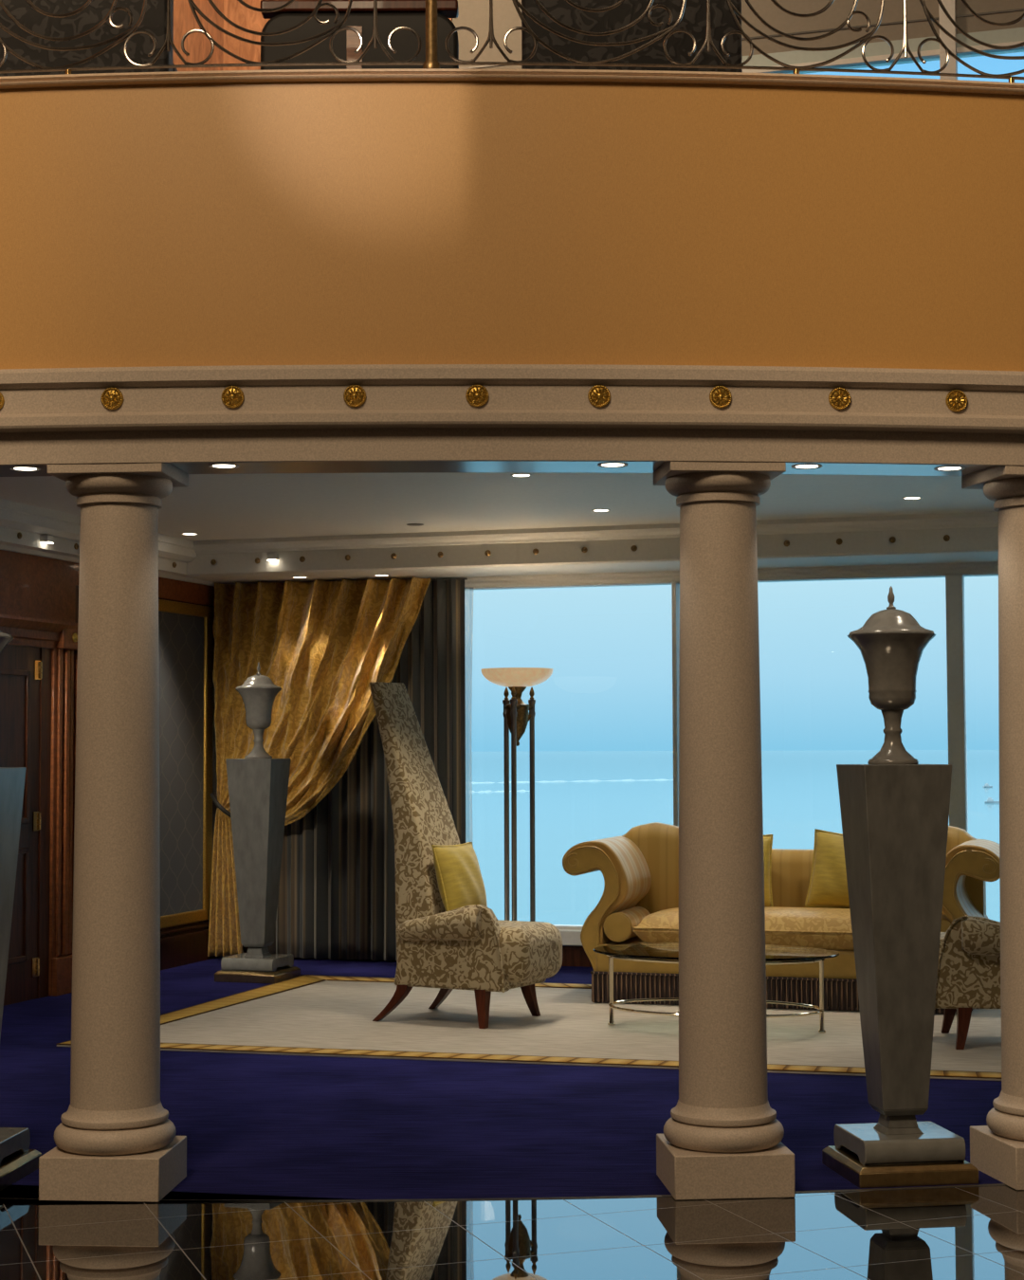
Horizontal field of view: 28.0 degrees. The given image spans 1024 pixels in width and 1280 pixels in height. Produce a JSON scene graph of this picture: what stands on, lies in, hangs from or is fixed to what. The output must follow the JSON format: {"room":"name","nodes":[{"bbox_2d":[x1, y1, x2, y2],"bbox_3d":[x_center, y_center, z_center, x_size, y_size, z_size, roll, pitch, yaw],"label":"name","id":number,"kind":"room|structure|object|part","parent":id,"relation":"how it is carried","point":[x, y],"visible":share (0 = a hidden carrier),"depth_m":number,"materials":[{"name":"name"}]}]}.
{"room":"hotel lobby","nodes":[
{"label":"hotel lobby","id":0,"kind":"room"},
{"bbox_2d":[0,0,223,937],"bbox_3d":[-3.893,-2.874,10.671,0.321,10.000,10.600,-1,-3,17],"label":"wall","id":1,"kind":"structure","parent":0,"point":[30,586],"depth_m":13.39,"materials":[{"name":"brown wood"}]},
{"bbox_2d":[0,614,78,1005],"bbox_3d":[-3.110,1.030,12.290,0.126,2.370,2.140,-1,-3,17],"label":"door","id":2,"kind":"structure","parent":1,"relation":"in","point":[39,667],"depth_m":12.89,"materials":[{"name":"brown wood"}]},
{"bbox_3d":[-3.072,0.654,12.560,0.014,0.950,0.440,-1,-3,17],"label":"panel moulding","id":3,"kind":"part","parent":2,"relation":"part of","materials":[{"name":"brown wood"}]},
{"bbox_3d":[-3.069,1.627,12.508,0.014,0.700,0.440,-1,-3,17],"label":"panel moulding","id":4,"kind":"part","parent":2,"relation":"part of","materials":[{"name":"brown wood"}]},
{"bbox_3d":[-3.116,-0.068,12.350,0.120,0.170,2.140,-1,-3,17],"label":"head casing","id":5,"kind":"part","parent":2,"relation":"part of","materials":[{"name":"brown wood"}]},
{"bbox_3d":[-2.869,1.150,13.142,0.085,2.220,0.320,-1,-3,17],"label":"casing","id":6,"kind":"part","parent":2,"relation":"part of","materials":[{"name":"brown wood"}]},
{"bbox_2d":[40,534,53,544],"bbox_3d":[-2.901,-0.627,12.794,0.052,0.048,0.070,-1,-3,17],"label":"washer","id":7,"kind":"object","parent":1,"relation":"attached to","point":[45,539],"visible":1,"depth_m":12.77,"materials":[{"name":"white paint"}]},
{"bbox_2d":[158,599,213,928],"bbox_3d":[-2.492,0.872,14.481,0.037,2.325,1.690,-1,-3,17],"label":"wall panel","id":8,"kind":"object","parent":1,"relation":"attached to","point":[185,630],"visible":0.53,"depth_m":14.88,"materials":[{"name":"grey fabric"}]},
{"bbox_3d":[-2.488,1.990,14.421,0.035,0.085,1.690,-1,-3,17],"label":"frame rail","id":9,"kind":"part","parent":8,"relation":"part of","materials":[{"name":"wood"}]},
{"bbox_3d":[-2.495,-0.247,14.540,0.035,0.085,1.690,-1,-3,17],"label":"frame rail","id":10,"kind":"part","parent":8,"relation":"part of","materials":[{"name":"metal"}]},
{"bbox_2d":[160,921,222,970],"bbox_3d":[-2.504,2.186,14.338,0.046,0.275,2.280,-1,-3,17],"label":"baseboard","id":11,"kind":"structure","parent":1,"relation":"attached to","point":[191,947],"depth_m":14.77,"materials":[{"name":"brown wood"}]},
{"bbox_3d":[-2.500,2.063,14.385,0.030,0.025,2.200,-1,-3,17],"label":"dado rail","id":12,"kind":"part","parent":11,"relation":"part of","materials":[{"name":"brown wood"}]},
{"bbox_2d":[0,472,997,540],"bbox_3d":[0.414,-1.060,11.530,12.727,0.360,8.894,0,-3,0],"label":"ceiling","id":13,"kind":"structure","parent":0,"point":[251,505],"depth_m":12.31,"materials":[{"name":"paint"}]},
{"bbox_2d":[181,532,198,535],"bbox_3d":[-2.223,-0.731,14.137,0.122,0.007,0.122,0,-3,0],"label":"recessed light","id":14,"kind":"object","parent":13,"relation":"in","point":[185,534],"visible":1,"depth_m":14.14,"materials":[{"name":"white paint"}]},
{"bbox_2d":[406,523,423,526],"bbox_3d":[-0.641,-0.765,13.591,0.116,0.006,0.116,-1,-3,17],"label":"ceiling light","id":15,"kind":"object","parent":13,"relation":"attached to","point":[411,524],"visible":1,"depth_m":13.57,"materials":[{"name":"grey metal"}]},
{"bbox_2d":[510,473,531,476],"bbox_3d":[0.050,-0.897,11.164,0.122,0.007,0.122,0,-3,0],"label":"recessed light","id":16,"kind":"object","parent":13,"relation":"in","point":[519,474],"visible":1,"depth_m":11.16,"materials":[{"name":"white paint"}]},
{"bbox_2d":[591,509,610,511],"bbox_3d":[0.557,-0.811,12.818,0.122,0.007,0.122,0,-3,0],"label":"recessed light","id":17,"kind":"object","parent":13,"relation":"in","point":[593,510],"visible":1,"depth_m":12.82,"materials":[{"name":"white paint"}]},
{"bbox_2d":[901,496,922,499],"bbox_3d":[2.389,-0.848,12.242,0.122,0.007,0.122,0,-3,0],"label":"recessed light","id":18,"kind":"object","parent":13,"relation":"in","point":[904,498],"visible":1,"depth_m":12.24,"materials":[{"name":"white paint"}]},
{"bbox_2d":[0,956,1003,1203],"bbox_3d":[0.309,2.228,11.355,12.959,0.154,8.894,0,-3,0],"label":"floor","id":19,"kind":"structure","parent":0,"point":[255,1126],"depth_m":8.65,"materials":[{"name":"blue carpet"}]},
{"bbox_2d":[0,767,41,1190],"bbox_3d":[-1.996,1.210,7.477,0.440,1.487,0.440,-1,-3,7],"label":"pedestal","id":20,"kind":"object","parent":19,"relation":"on","point":[17,1161],"visible":0.93,"depth_m":7.51,"materials":[{"name":"grey stone"}]},
{"bbox_2d":[0,631,13,653],"bbox_3d":[-2.000,0.140,7.534,0.324,0.657,0.324,0,-3,0],"label":"urn","id":21,"kind":"object","parent":20,"relation":"on","point":[5,638],"visible":1,"depth_m":7.51,"materials":[{"name":"grey paint"}]},
{"bbox_3d":[-2.000,-0.057,7.544,0.312,0.094,0.312,0,-3,0],"label":"lid","id":22,"kind":"part","parent":21,"relation":"part of","materials":[{"name":"grey paint"}]},
{"bbox_2d":[38,462,188,1202],"bbox_3d":[-1.410,0.660,7.323,0.426,2.570,0.426,0,-3,4],"label":"column","id":23,"kind":"structure","parent":19,"relation":"on","point":[116,1140],"depth_m":7.20,"materials":[{"name":"stone"}]},
{"bbox_3d":[-1.407,1.718,7.266,0.426,0.150,0.426,0,-3,4],"label":"moulding","id":24,"kind":"part","parent":23,"relation":"part of","materials":[{"name":"stone"}]},
{"bbox_2d":[214,758,300,983],"bbox_3d":[-1.720,1.548,13.890,0.440,1.487,0.440,-1,-3,17],"label":"pedestal","id":25,"kind":"object","parent":19,"relation":"on","point":[258,788],"visible":0.99,"depth_m":13.78,"materials":[{"name":"grey stone"}]},
{"bbox_2d":[235,662,282,758],"bbox_3d":[-1.724,0.478,13.947,0.324,0.657,0.324,0,-3,0],"label":"urn","id":26,"kind":"object","parent":25,"relation":"on","point":[258,692],"visible":1,"depth_m":13.87,"materials":[{"name":"grey paint"}]},
{"bbox_3d":[-1.725,0.281,13.957,0.312,0.094,0.312,0,-3,0],"label":"lid","id":27,"kind":"part","parent":26,"relation":"part of","materials":[{"name":"grey paint"}]},
{"bbox_2d":[481,667,553,976],"bbox_3d":[0.036,1.240,13.892,0.492,2.090,0.512,-1,-3,17],"label":"floor lamp","id":28,"kind":"object","parent":19,"relation":"on","point":[517,717],"visible":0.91,"depth_m":13.89,"materials":[{"name":"metal"}]},
{"bbox_3d":[0.036,0.258,13.953,0.492,0.122,0.492,-1,-3,17],"label":"lamp shade","id":29,"kind":"part","parent":28,"relation":"part of","materials":[{"name":"beige glass"}]},
{"bbox_2d":[37,1183,1005,1202],"bbox_3d":[-0.836,1.958,7.623,10.680,0.004,1.177,0,-3,0],"label":"trim","id":30,"kind":"structure","parent":19,"relation":"attached to","point":[993,1184],"depth_m":7.06,"materials":[{"name":"grey metal"}]},
{"bbox_2d":[55,974,1001,1080],"bbox_3d":[1.638,2.133,11.255,7.430,0.016,3.390,-1,-3,17],"label":"rug","id":31,"kind":"object","parent":19,"relation":"on","point":[304,1014],"visible":0.56,"depth_m":11.16,"materials":[{"name":"carpet"}]},
{"bbox_2d":[369,681,562,1028],"bbox_3d":[-0.297,1.197,11.721,1.077,1.925,0.700,-2,-3,29],"label":"chair","id":32,"kind":"object","parent":31,"relation":"on","point":[466,947],"visible":0.97,"depth_m":11.58,"materials":[{"name":"beige fabric"}]},
{"bbox_3d":[-0.671,2.048,11.606,0.232,0.215,0.082,-1,-3,18],"label":"leg","id":33,"kind":"part","parent":32,"relation":"part of","materials":[{"name":"brown wood"}]},
{"bbox_3d":[-0.537,1.106,11.888,0.502,1.725,0.540,-2,-3,29],"label":"backrest","id":34,"kind":"part","parent":32,"relation":"part of","materials":[{"name":"beige fabric"}]},
{"bbox_3d":[-0.410,2.072,12.076,0.232,0.215,0.082,-3,-4,40],"label":"leg","id":35,"kind":"part","parent":32,"relation":"part of","materials":[{"name":"brown wood"}]},
{"bbox_3d":[-0.341,1.710,11.456,0.717,0.472,0.080,-2,-3,29],"label":"armrest","id":36,"kind":"part","parent":32,"relation":"part of","materials":[{"name":"beige fabric"}]},
{"bbox_2d":[431,841,487,911],"bbox_3d":[-0.295,1.377,11.729,0.279,0.469,0.440,-2,-3,29],"label":"cushion","id":37,"kind":"object","parent":32,"relation":"on","point":[460,882],"visible":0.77,"depth_m":11.61,"materials":[{"name":"yellow fabric"}]},
{"bbox_3d":[-0.225,1.848,11.677,0.675,0.220,0.540,-2,-3,29],"label":"seat","id":38,"kind":"part","parent":32,"relation":"part of","materials":[{"name":"beige fabric"}]},
{"bbox_3d":[-0.163,2.031,11.321,0.089,0.215,0.105,-2,-3,29],"label":"leg","id":39,"kind":"part","parent":32,"relation":"part of","materials":[{"name":"brown wood"}]},
{"bbox_2d":[497,919,562,985],"bbox_3d":[-0.085,1.762,11.604,0.625,0.318,0.560,-2,-3,29],"label":"seat cushion","id":40,"kind":"object","parent":32,"relation":"on","point":[529,953],"depth_m":11.34,"materials":[{"name":"beige fabric"}]},
{"bbox_3d":[0.101,2.056,11.796,0.089,0.215,0.105,-2,-3,29],"label":"leg","id":41,"kind":"part","parent":32,"relation":"part of","materials":[{"name":"brown wood"}]},
{"bbox_2d":[592,942,839,1033],"bbox_3d":[1.113,1.917,11.244,1.360,0.426,0.870,-1,-3,17],"label":"coffee table","id":42,"kind":"object","parent":31,"relation":"on","point":[665,952],"visible":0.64,"depth_m":11.13,"materials":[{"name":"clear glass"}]},
{"bbox_3d":[0.554,1.935,11.414,0.042,0.413,0.042,-1,-3,17],"label":"leg","id":43,"kind":"part","parent":42,"relation":"part of","materials":[{"name":"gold metal"}]},
{"bbox_3d":[1.112,1.711,11.255,1.360,0.013,0.870,-1,-3,17],"label":"glass","id":44,"kind":"part","parent":42,"relation":"part of","materials":[{"name":"clear glass"}]},
{"bbox_3d":[1.673,1.913,11.072,0.042,0.413,0.042,-1,-3,17],"label":"leg","id":45,"kind":"part","parent":42,"relation":"part of","materials":[{"name":"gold metal"}]},
{"bbox_2d":[562,822,999,1013],"bbox_3d":[1.679,1.664,12.530,2.640,1.057,0.898,-1,-3,17],"label":"sofa","id":46,"kind":"object","parent":31,"relation":"on","point":[639,867],"visible":0.46,"depth_m":12.36,"materials":[{"name":"fabric"}]},
{"bbox_3d":[0.623,1.648,12.884,0.415,0.801,0.820,-1,-3,17],"label":"arm","id":47,"kind":"part","parent":46,"relation":"part of","materials":[{"name":"fabric"}]},
{"bbox_2d":[603,906,650,942],"bbox_3d":[0.720,1.756,12.694,0.182,0.182,0.585,-1,-3,17],"label":"bolster","id":48,"kind":"object","parent":46,"relation":"on","point":[618,926],"visible":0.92,"depth_m":12.43,"materials":[{"name":"fabric"}]},
{"bbox_3d":[1.682,1.939,12.524,2.200,0.175,0.860,-1,-3,17],"label":"seat frame","id":49,"kind":"part","parent":46,"relation":"part of","materials":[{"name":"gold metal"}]},
{"bbox_2d":[763,834,773,906],"bbox_3d":[1.394,1.446,12.769,0.486,0.513,0.280,-1,-3,17],"label":"cushion","id":50,"kind":"object","parent":46,"relation":"on","point":[767,838],"visible":0.21,"depth_m":12.69,"materials":[{"name":"yellow fabric"}]},
{"bbox_3d":[1.779,1.598,12.863,2.320,0.891,0.210,-1,-3,17],"label":"backrest","id":51,"kind":"part","parent":46,"relation":"part of","materials":[{"name":"fabric"}]},
{"bbox_2d":[804,828,849,908],"bbox_3d":[2.068,1.424,12.556,0.541,0.565,0.285,-1,-3,17],"label":"cushion","id":52,"kind":"object","parent":46,"relation":"on","point":[828,886],"visible":0.5,"depth_m":12.53,"materials":[{"name":"yellow fabric"}]},
{"bbox_2d":[940,914,951,932],"bbox_3d":[2.568,1.720,12.130,0.182,0.182,0.585,-1,-3,17],"label":"bolster","id":53,"kind":"object","parent":46,"relation":"on","point":[945,923],"visible":0.1,"depth_m":11.85,"materials":[{"name":"fabric"}]},
{"bbox_3d":[2.751,1.606,12.235,0.415,0.801,0.820,-1,-3,17],"label":"arm","id":54,"kind":"part","parent":46,"relation":"part of","materials":[{"name":"fabric"}]},
{"bbox_2d":[934,914,1000,1049],"bbox_3d":[2.611,1.134,10.737,1.077,1.925,0.700,0,-3,5],"label":"chair","id":55,"kind":"object","parent":31,"relation":"on","point":[968,978],"visible":0.48,"depth_m":10.46,"materials":[{"name":"beige fabric"}]},
{"bbox_2d":[938,932,945,956],"bbox_3d":[2.390,1.708,10.752,0.625,0.318,0.560,0,-3,5],"label":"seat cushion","id":56,"kind":"object","parent":55,"relation":"on","point":[941,953],"depth_m":10.48,"materials":[{"name":"beige fabric"}]},
{"bbox_3d":[2.354,2.006,11.012,0.089,0.215,0.105,0,-3,5],"label":"leg","id":57,"kind":"part","parent":55,"relation":"part of","materials":[{"name":"brown wood"}]},
{"bbox_3d":[2.306,1.978,10.472,0.089,0.215,0.105,0,-3,5],"label":"leg","id":58,"kind":"part","parent":55,"relation":"part of","materials":[{"name":"brown wood"}]},
{"bbox_3d":[2.518,1.649,10.487,0.717,0.472,0.080,0,-3,5],"label":"armrest","id":59,"kind":"part","parent":55,"relation":"part of","materials":[{"name":"beige fabric"}]},
{"bbox_2d":[653,460,795,1200],"bbox_3d":[0.747,0.653,7.333,0.426,2.570,0.426,0,-3,-5],"label":"column","id":60,"kind":"structure","parent":19,"relation":"on","point":[722,1139],"depth_m":7.21,"materials":[{"name":"stone"}]},
{"bbox_3d":[0.751,1.711,7.277,0.426,0.150,0.426,0,-3,-5],"label":"moulding","id":61,"kind":"part","parent":60,"relation":"part of","materials":[{"name":"stone"}]},
{"bbox_2d":[822,764,978,1188],"bbox_3d":[1.404,1.200,7.497,0.440,1.487,0.440,0,-3,-9],"label":"pedestal","id":62,"kind":"object","parent":19,"relation":"on","point":[894,817],"visible":1,"depth_m":7.38,"materials":[{"name":"grey stone"}]},
{"bbox_2d":[847,585,935,764],"bbox_3d":[1.401,0.129,7.553,0.324,0.657,0.324,0,-3,0],"label":"urn","id":63,"kind":"object","parent":62,"relation":"on","point":[891,643],"visible":0.99,"depth_m":7.48,"materials":[{"name":"grey paint"}]},
{"bbox_3d":[1.400,-0.068,7.564,0.312,0.094,0.312,0,-3,0],"label":"lid","id":64,"kind":"part","parent":63,"relation":"part of","materials":[{"name":"grey paint"}]},
{"bbox_2d":[847,631,935,710],"bbox_3d":[1.400,0.119,7.554,0.324,0.284,0.324,0,-3,0],"label":"bowl","id":65,"kind":"object","parent":63,"relation":"on","point":[891,659],"depth_m":7.47,"materials":[{"name":"grey paint"}]},
{"bbox_2d":[961,464,1023,1190],"bbox_3d":[1.933,0.657,7.484,0.426,2.570,0.426,0,-3,-10],"label":"column","id":66,"kind":"structure","parent":19,"relation":"on","point":[996,1148],"depth_m":7.42,"materials":[{"name":"stone"}]},
{"bbox_3d":[1.936,1.715,7.427,0.426,0.150,0.426,0,-3,-10],"label":"moulding","id":67,"kind":"part","parent":66,"relation":"part of","materials":[{"name":"stone"}]},
{"bbox_2d":[0,81,1023,371],"bbox_3d":[-0.533,-1.421,7.975,11.164,1.012,1.587,0,-3,0],"label":"wall","id":68,"kind":"structure","parent":0,"point":[292,223],"depth_m":7.21,"materials":[{"name":"orange paint"}]},
{"bbox_2d":[267,552,278,561],"bbox_3d":[-1.694,-0.588,14.508,0.070,0.053,0.052,-1,-3,17],"label":"washer","id":69,"kind":"object","parent":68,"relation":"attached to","point":[271,557],"visible":1,"depth_m":14.49,"materials":[{"name":"white paint"}]},
{"bbox_2d":[291,576,308,578],"bbox_3d":[-1.537,-0.455,14.849,0.122,0.007,0.122,0,-3,0],"label":"recessed light","id":70,"kind":"object","parent":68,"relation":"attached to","point":[291,576],"visible":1,"depth_m":14.84,"materials":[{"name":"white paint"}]},
{"bbox_2d":[373,574,390,576],"bbox_3d":[-0.934,-0.465,14.707,0.122,0.007,0.122,0,-3,0],"label":"recessed light","id":71,"kind":"object","parent":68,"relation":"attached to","point":[374,575],"visible":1,"depth_m":14.69,"materials":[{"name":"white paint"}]},
{"bbox_2d":[0,498,998,586],"bbox_3d":[0.785,-0.814,9.968,9.000,0.310,9.000,-1,-3,17],"label":"crown molding","id":72,"kind":"structure","parent":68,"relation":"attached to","point":[951,542],"depth_m":13.94,"materials":[{"name":"paint"}]},
{"bbox_3d":[-3.413,-0.752,11.251,0.220,0.269,9.000,-1,-3,17],"label":"cornice","id":73,"kind":"part","parent":72,"relation":"part of","materials":[{"name":"white paint"}]},
{"bbox_3d":[1.962,-0.647,13.811,9.000,0.245,0.955,-1,-3,17],"label":"cornice","id":74,"kind":"part","parent":72,"relation":"part of","materials":[{"name":"paint"}]},
{"bbox_3d":[2.113,-0.471,14.211,8.950,0.065,0.085,-1,-3,17],"label":"window head moulding","id":75,"kind":"part","parent":72,"relation":"part of","materials":[{"name":"white paint"}]},
{"bbox_2d":[0,364,1023,476],"bbox_3d":[-0.532,-0.750,7.921,11.208,0.332,1.660,0,-3,0],"label":"beam","id":76,"kind":"structure","parent":68,"relation":"attached to","point":[350,418],"depth_m":7.16,"materials":[{"name":"stone"}]},
{"bbox_2d":[9,466,40,471],"bbox_3d":[-1.759,-0.620,7.411,0.112,0.007,0.112,0,-3,0],"label":"recessed light","id":77,"kind":"object","parent":76,"relation":"attached to","point":[17,468],"visible":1,"depth_m":7.41,"materials":[{"name":"white paint"}]},
{"bbox_2d":[208,463,238,468],"bbox_3d":[-1.034,-0.625,7.358,0.112,0.007,0.112,0,-3,0],"label":"recessed light","id":78,"kind":"object","parent":76,"relation":"attached to","point":[215,466],"visible":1,"depth_m":7.36,"materials":[{"name":"white paint"}]},
{"bbox_2d":[597,462,627,467],"bbox_3d":[0.362,-0.630,7.365,0.112,0.007,0.112,0,-3,0],"label":"recessed light","id":79,"kind":"object","parent":76,"relation":"attached to","point":[605,465],"visible":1,"depth_m":7.37,"materials":[{"name":"white paint"}]},
{"bbox_2d":[791,464,822,469],"bbox_3d":[1.067,-0.629,7.422,0.112,0.007,0.112,0,-3,0],"label":"recessed light","id":80,"kind":"object","parent":76,"relation":"attached to","point":[798,466],"visible":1,"depth_m":7.43,"materials":[{"name":"white paint"}]},
{"bbox_2d":[933,466,965,471],"bbox_3d":[1.599,-0.628,7.489,0.112,0.007,0.112,0,-3,0],"label":"recessed light","id":81,"kind":"object","parent":76,"relation":"attached to","point":[941,468],"visible":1,"depth_m":7.50,"materials":[{"name":"white paint"}]},
{"bbox_2d":[0,68,1023,95],"bbox_3d":[-0.536,-1.940,8.029,11.196,0.037,1.718,0,-3,0],"label":"trim","id":82,"kind":"structure","parent":68,"relation":"on","point":[379,74],"depth_m":7.21,"materials":[{"name":"paint"}]},
{"bbox_2d":[0,0,1023,82],"bbox_3d":[0.128,-2.511,7.606,6.252,1.058,0.544,0,-3,0],"label":"balcony railing","id":83,"kind":"object","parent":82,"relation":"on","point":[430,62],"visible":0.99,"depth_m":7.37,"materials":[{"name":"metal"}]},
{"bbox_3d":[-1.235,-2.557,7.391,0.011,0.880,0.011,-1,-3,22],"label":"stem","id":84,"kind":"part","parent":83,"relation":"part of","materials":[{"name":"metal"}]},
{"bbox_3d":[-0.491,-2.561,7.367,0.011,0.880,0.011,1,-3,-22],"label":"stem","id":85,"kind":"part","parent":83,"relation":"part of","materials":[{"name":"metal"}]},
{"bbox_3d":[-0.290,-2.523,7.365,0.062,1.057,0.062,0,-3,0],"label":"post","id":86,"kind":"part","parent":83,"relation":"part of","materials":[{"name":"gold metal"}]},
{"bbox_3d":[-0.076,-2.562,7.370,0.011,0.880,0.011,1,-3,-22],"label":"stem","id":87,"kind":"part","parent":83,"relation":"part of","materials":[{"name":"metal"}]},
{"bbox_3d":[0.136,-2.057,7.529,6.249,0.012,0.368,0,-3,-2],"label":"rail","id":88,"kind":"part","parent":83,"relation":"part of","materials":[{"name":"metal"}]},
{"bbox_3d":[0.707,-2.562,7.411,0.011,0.880,0.011,-1,-3,22],"label":"stem","id":89,"kind":"part","parent":83,"relation":"part of","materials":[{"name":"metal"}]},
{"bbox_3d":[1.433,-2.561,7.489,0.011,0.880,0.011,-1,-3,22],"label":"stem","id":90,"kind":"part","parent":83,"relation":"part of","materials":[{"name":"metal"}]},
{"bbox_2d":[0,1185,1023,1279],"bbox_3d":[-0.544,1.707,1.461,11.900,0.150,13.499,0,-3,0],"label":"floor","id":91,"kind":"structure","parent":0,"point":[976,1233],"depth_m":6.51,"materials":[{"name":"black stone"}]},
{"bbox_2d":[222,0,992,820],"bbox_3d":[2.136,-2.690,14.515,9.600,10.000,0.322,-1,-3,17],"label":"wall","id":92,"kind":"structure","parent":0,"point":[243,16],"depth_m":15.73,"materials":[{"name":"brown wood"}]},
{"bbox_2d":[207,576,431,956],"bbox_3d":[-1.440,0.938,14.932,1.728,2.764,0.325,-1,-3,17],"label":"curtain","id":93,"kind":"object","parent":92,"relation":"hanging from","point":[324,643],"visible":0.78,"depth_m":15.01,"materials":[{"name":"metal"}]},
{"bbox_3d":[-1.360,0.466,14.951,1.569,1.819,0.209,-1,-3,17],"label":"edge cord","id":94,"kind":"part","parent":93,"relation":"part of","materials":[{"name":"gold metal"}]},
{"bbox_2d":[267,577,467,960],"bbox_3d":[-1.254,0.950,15.077,1.950,2.773,0.136,-1,-3,17],"label":"curtain","id":95,"kind":"object","parent":92,"relation":"hanging from","point":[337,897],"visible":0.44,"depth_m":14.98,"materials":[{"name":"fabric"}]},
{"bbox_2d":[242,945,592,967],"bbox_3d":[2.104,2.219,14.092,9.000,0.150,0.051,-1,-3,17],"label":"baseboard","id":96,"kind":"structure","parent":92,"relation":"attached to","point":[572,955],"depth_m":14.59,"materials":[{"name":"brown wood"}]},
{"bbox_2d":[452,0,521,69],"bbox_3d":[-0.179,-4.472,15.172,0.530,0.565,0.049,-1,-3,17],"label":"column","id":97,"kind":"structure","parent":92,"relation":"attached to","point":[474,15],"depth_m":15.16,"materials":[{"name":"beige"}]},
{"bbox_2d":[464,571,998,946],"bbox_3d":[2.846,0.826,13.969,7.455,2.605,0.191,-1,-3,17],"label":"window","id":98,"kind":"structure","parent":92,"relation":"in","point":[954,582],"depth_m":13.92,"materials":[{"name":"paint"}]},
{"bbox_3d":[2.853,2.073,13.902,7.450,0.107,0.190,-1,-3,17],"label":"sill","id":99,"kind":"part","parent":98,"relation":"part of","materials":[{"name":"paint"}]},
{"bbox_2d":[741,0,1023,79],"bbox_3d":[2.982,-3.473,14.167,7.150,3.080,0.160,-1,-3,17],"label":"window","id":100,"kind":"structure","parent":92,"relation":"in","point":[876,54],"depth_m":14.24,"materials":[{"name":"paint"}]},
{"bbox_2d":[741,0,939,55],"bbox_3d":[2.302,-4.364,14.410,1.381,0.403,0.049,-1,-3,17],"label":"roller blind","id":101,"kind":"object","parent":100,"relation":"attached to","point":[891,25],"depth_m":14.42,"materials":[{"name":"beige fabric"}]},
{"bbox_3d":[2.096,-2.985,14.428,1.955,2.080,0.010,-1,-3,17],"label":"glass","id":102,"kind":"part","parent":100,"relation":"part of","materials":[{"name":"glass"}]},
{"bbox_3d":[2.989,-3.007,14.161,7.150,2.150,0.120,-1,-3,17],"label":"frame","id":103,"kind":"part","parent":100,"relation":"part of","materials":[{"name":"paint"}]},
{"bbox_2d":[955,0,1023,33],"bbox_3d":[3.289,-4.301,14.105,0.453,0.235,0.049,-1,-3,17],"label":"roller blind","id":104,"kind":"object","parent":100,"relation":"attached to","point":[994,10],"depth_m":14.10,"materials":[{"name":"beige fabric"}]},
{"bbox_3d":[0.413,-1.490,11.553,12.727,0.480,8.894,0,-3,0],"label":"floor","id":105,"kind":"structure","parent":0,"visible":0},
{"bbox_2d":[0,0,177,76],"bbox_3d":[-1.953,-2.404,9.016,1.010,1.088,0.750,0,-3,0],"label":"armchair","id":106,"kind":"object","parent":105,"relation":"on","point":[139,45],"visible":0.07,"depth_m":8.65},
{"bbox_2d":[260,0,458,70],"bbox_3d":[-0.648,-2.282,9.053,0.840,0.840,0.762,0,-3,0],"label":"armchair","id":107,"kind":"object","parent":105,"relation":"on","point":[392,14],"visible":0.3,"depth_m":8.70,"materials":[{"name":"black fabric"}]},
{"bbox_3d":[-0.649,-2.694,8.753,0.840,0.050,0.106,0,-3,0],"label":"rail","id":108,"kind":"part","parent":107,"relation":"part of","materials":[{"name":"brown wood"}]},
{"bbox_2d":[521,0,742,72],"bbox_3d":[0.507,-2.412,9.016,0.930,1.088,0.750,0,-3,0],"label":"armchair","id":109,"kind":"object","parent":105,"relation":"on","point":[679,45],"visible":0.09,"depth_m":8.65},
{"label":"outside","id":110,"kind":"structure","parent":0,"visible":0},
{"bbox_2d":[465,749,1000,925],"bbox_3d":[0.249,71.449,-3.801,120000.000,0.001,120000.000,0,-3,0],"label":"sea","id":111,"kind":"structure","parent":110,"point":[800,793],"depth_m":2511.34,"materials":[{"name":"liquid"}]},
{"bbox_2d":[465,789,528,792],"bbox_3d":[-60.407,252.325,3416.430,187.326,3.524,178.000,0,-3,0],"label":"breakwater","id":112,"kind":"object","parent":111,"relation":"on","point":[488,790],"visible":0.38,"depth_m":3429.25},
{"bbox_2d":[465,779,673,783],"bbox_3d":[122.770,308.786,4489.912,521.832,3.524,428.000,0,-3,0],"label":"breakwater","id":113,"kind":"object","parent":111,"relation":"on","point":[595,779],"visible":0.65,"depth_m":4478.05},
{"bbox_2d":[984,797,999,803],"bbox_3d":[618.976,206.927,2642.524,19.000,8.160,5.200,-1,-3,11],"label":"boat","id":114,"kind":"object","parent":111,"relation":"on","point":[989,800],"visible":0.94,"depth_m":2640.88,"materials":[{"name":"white"}]}
]}

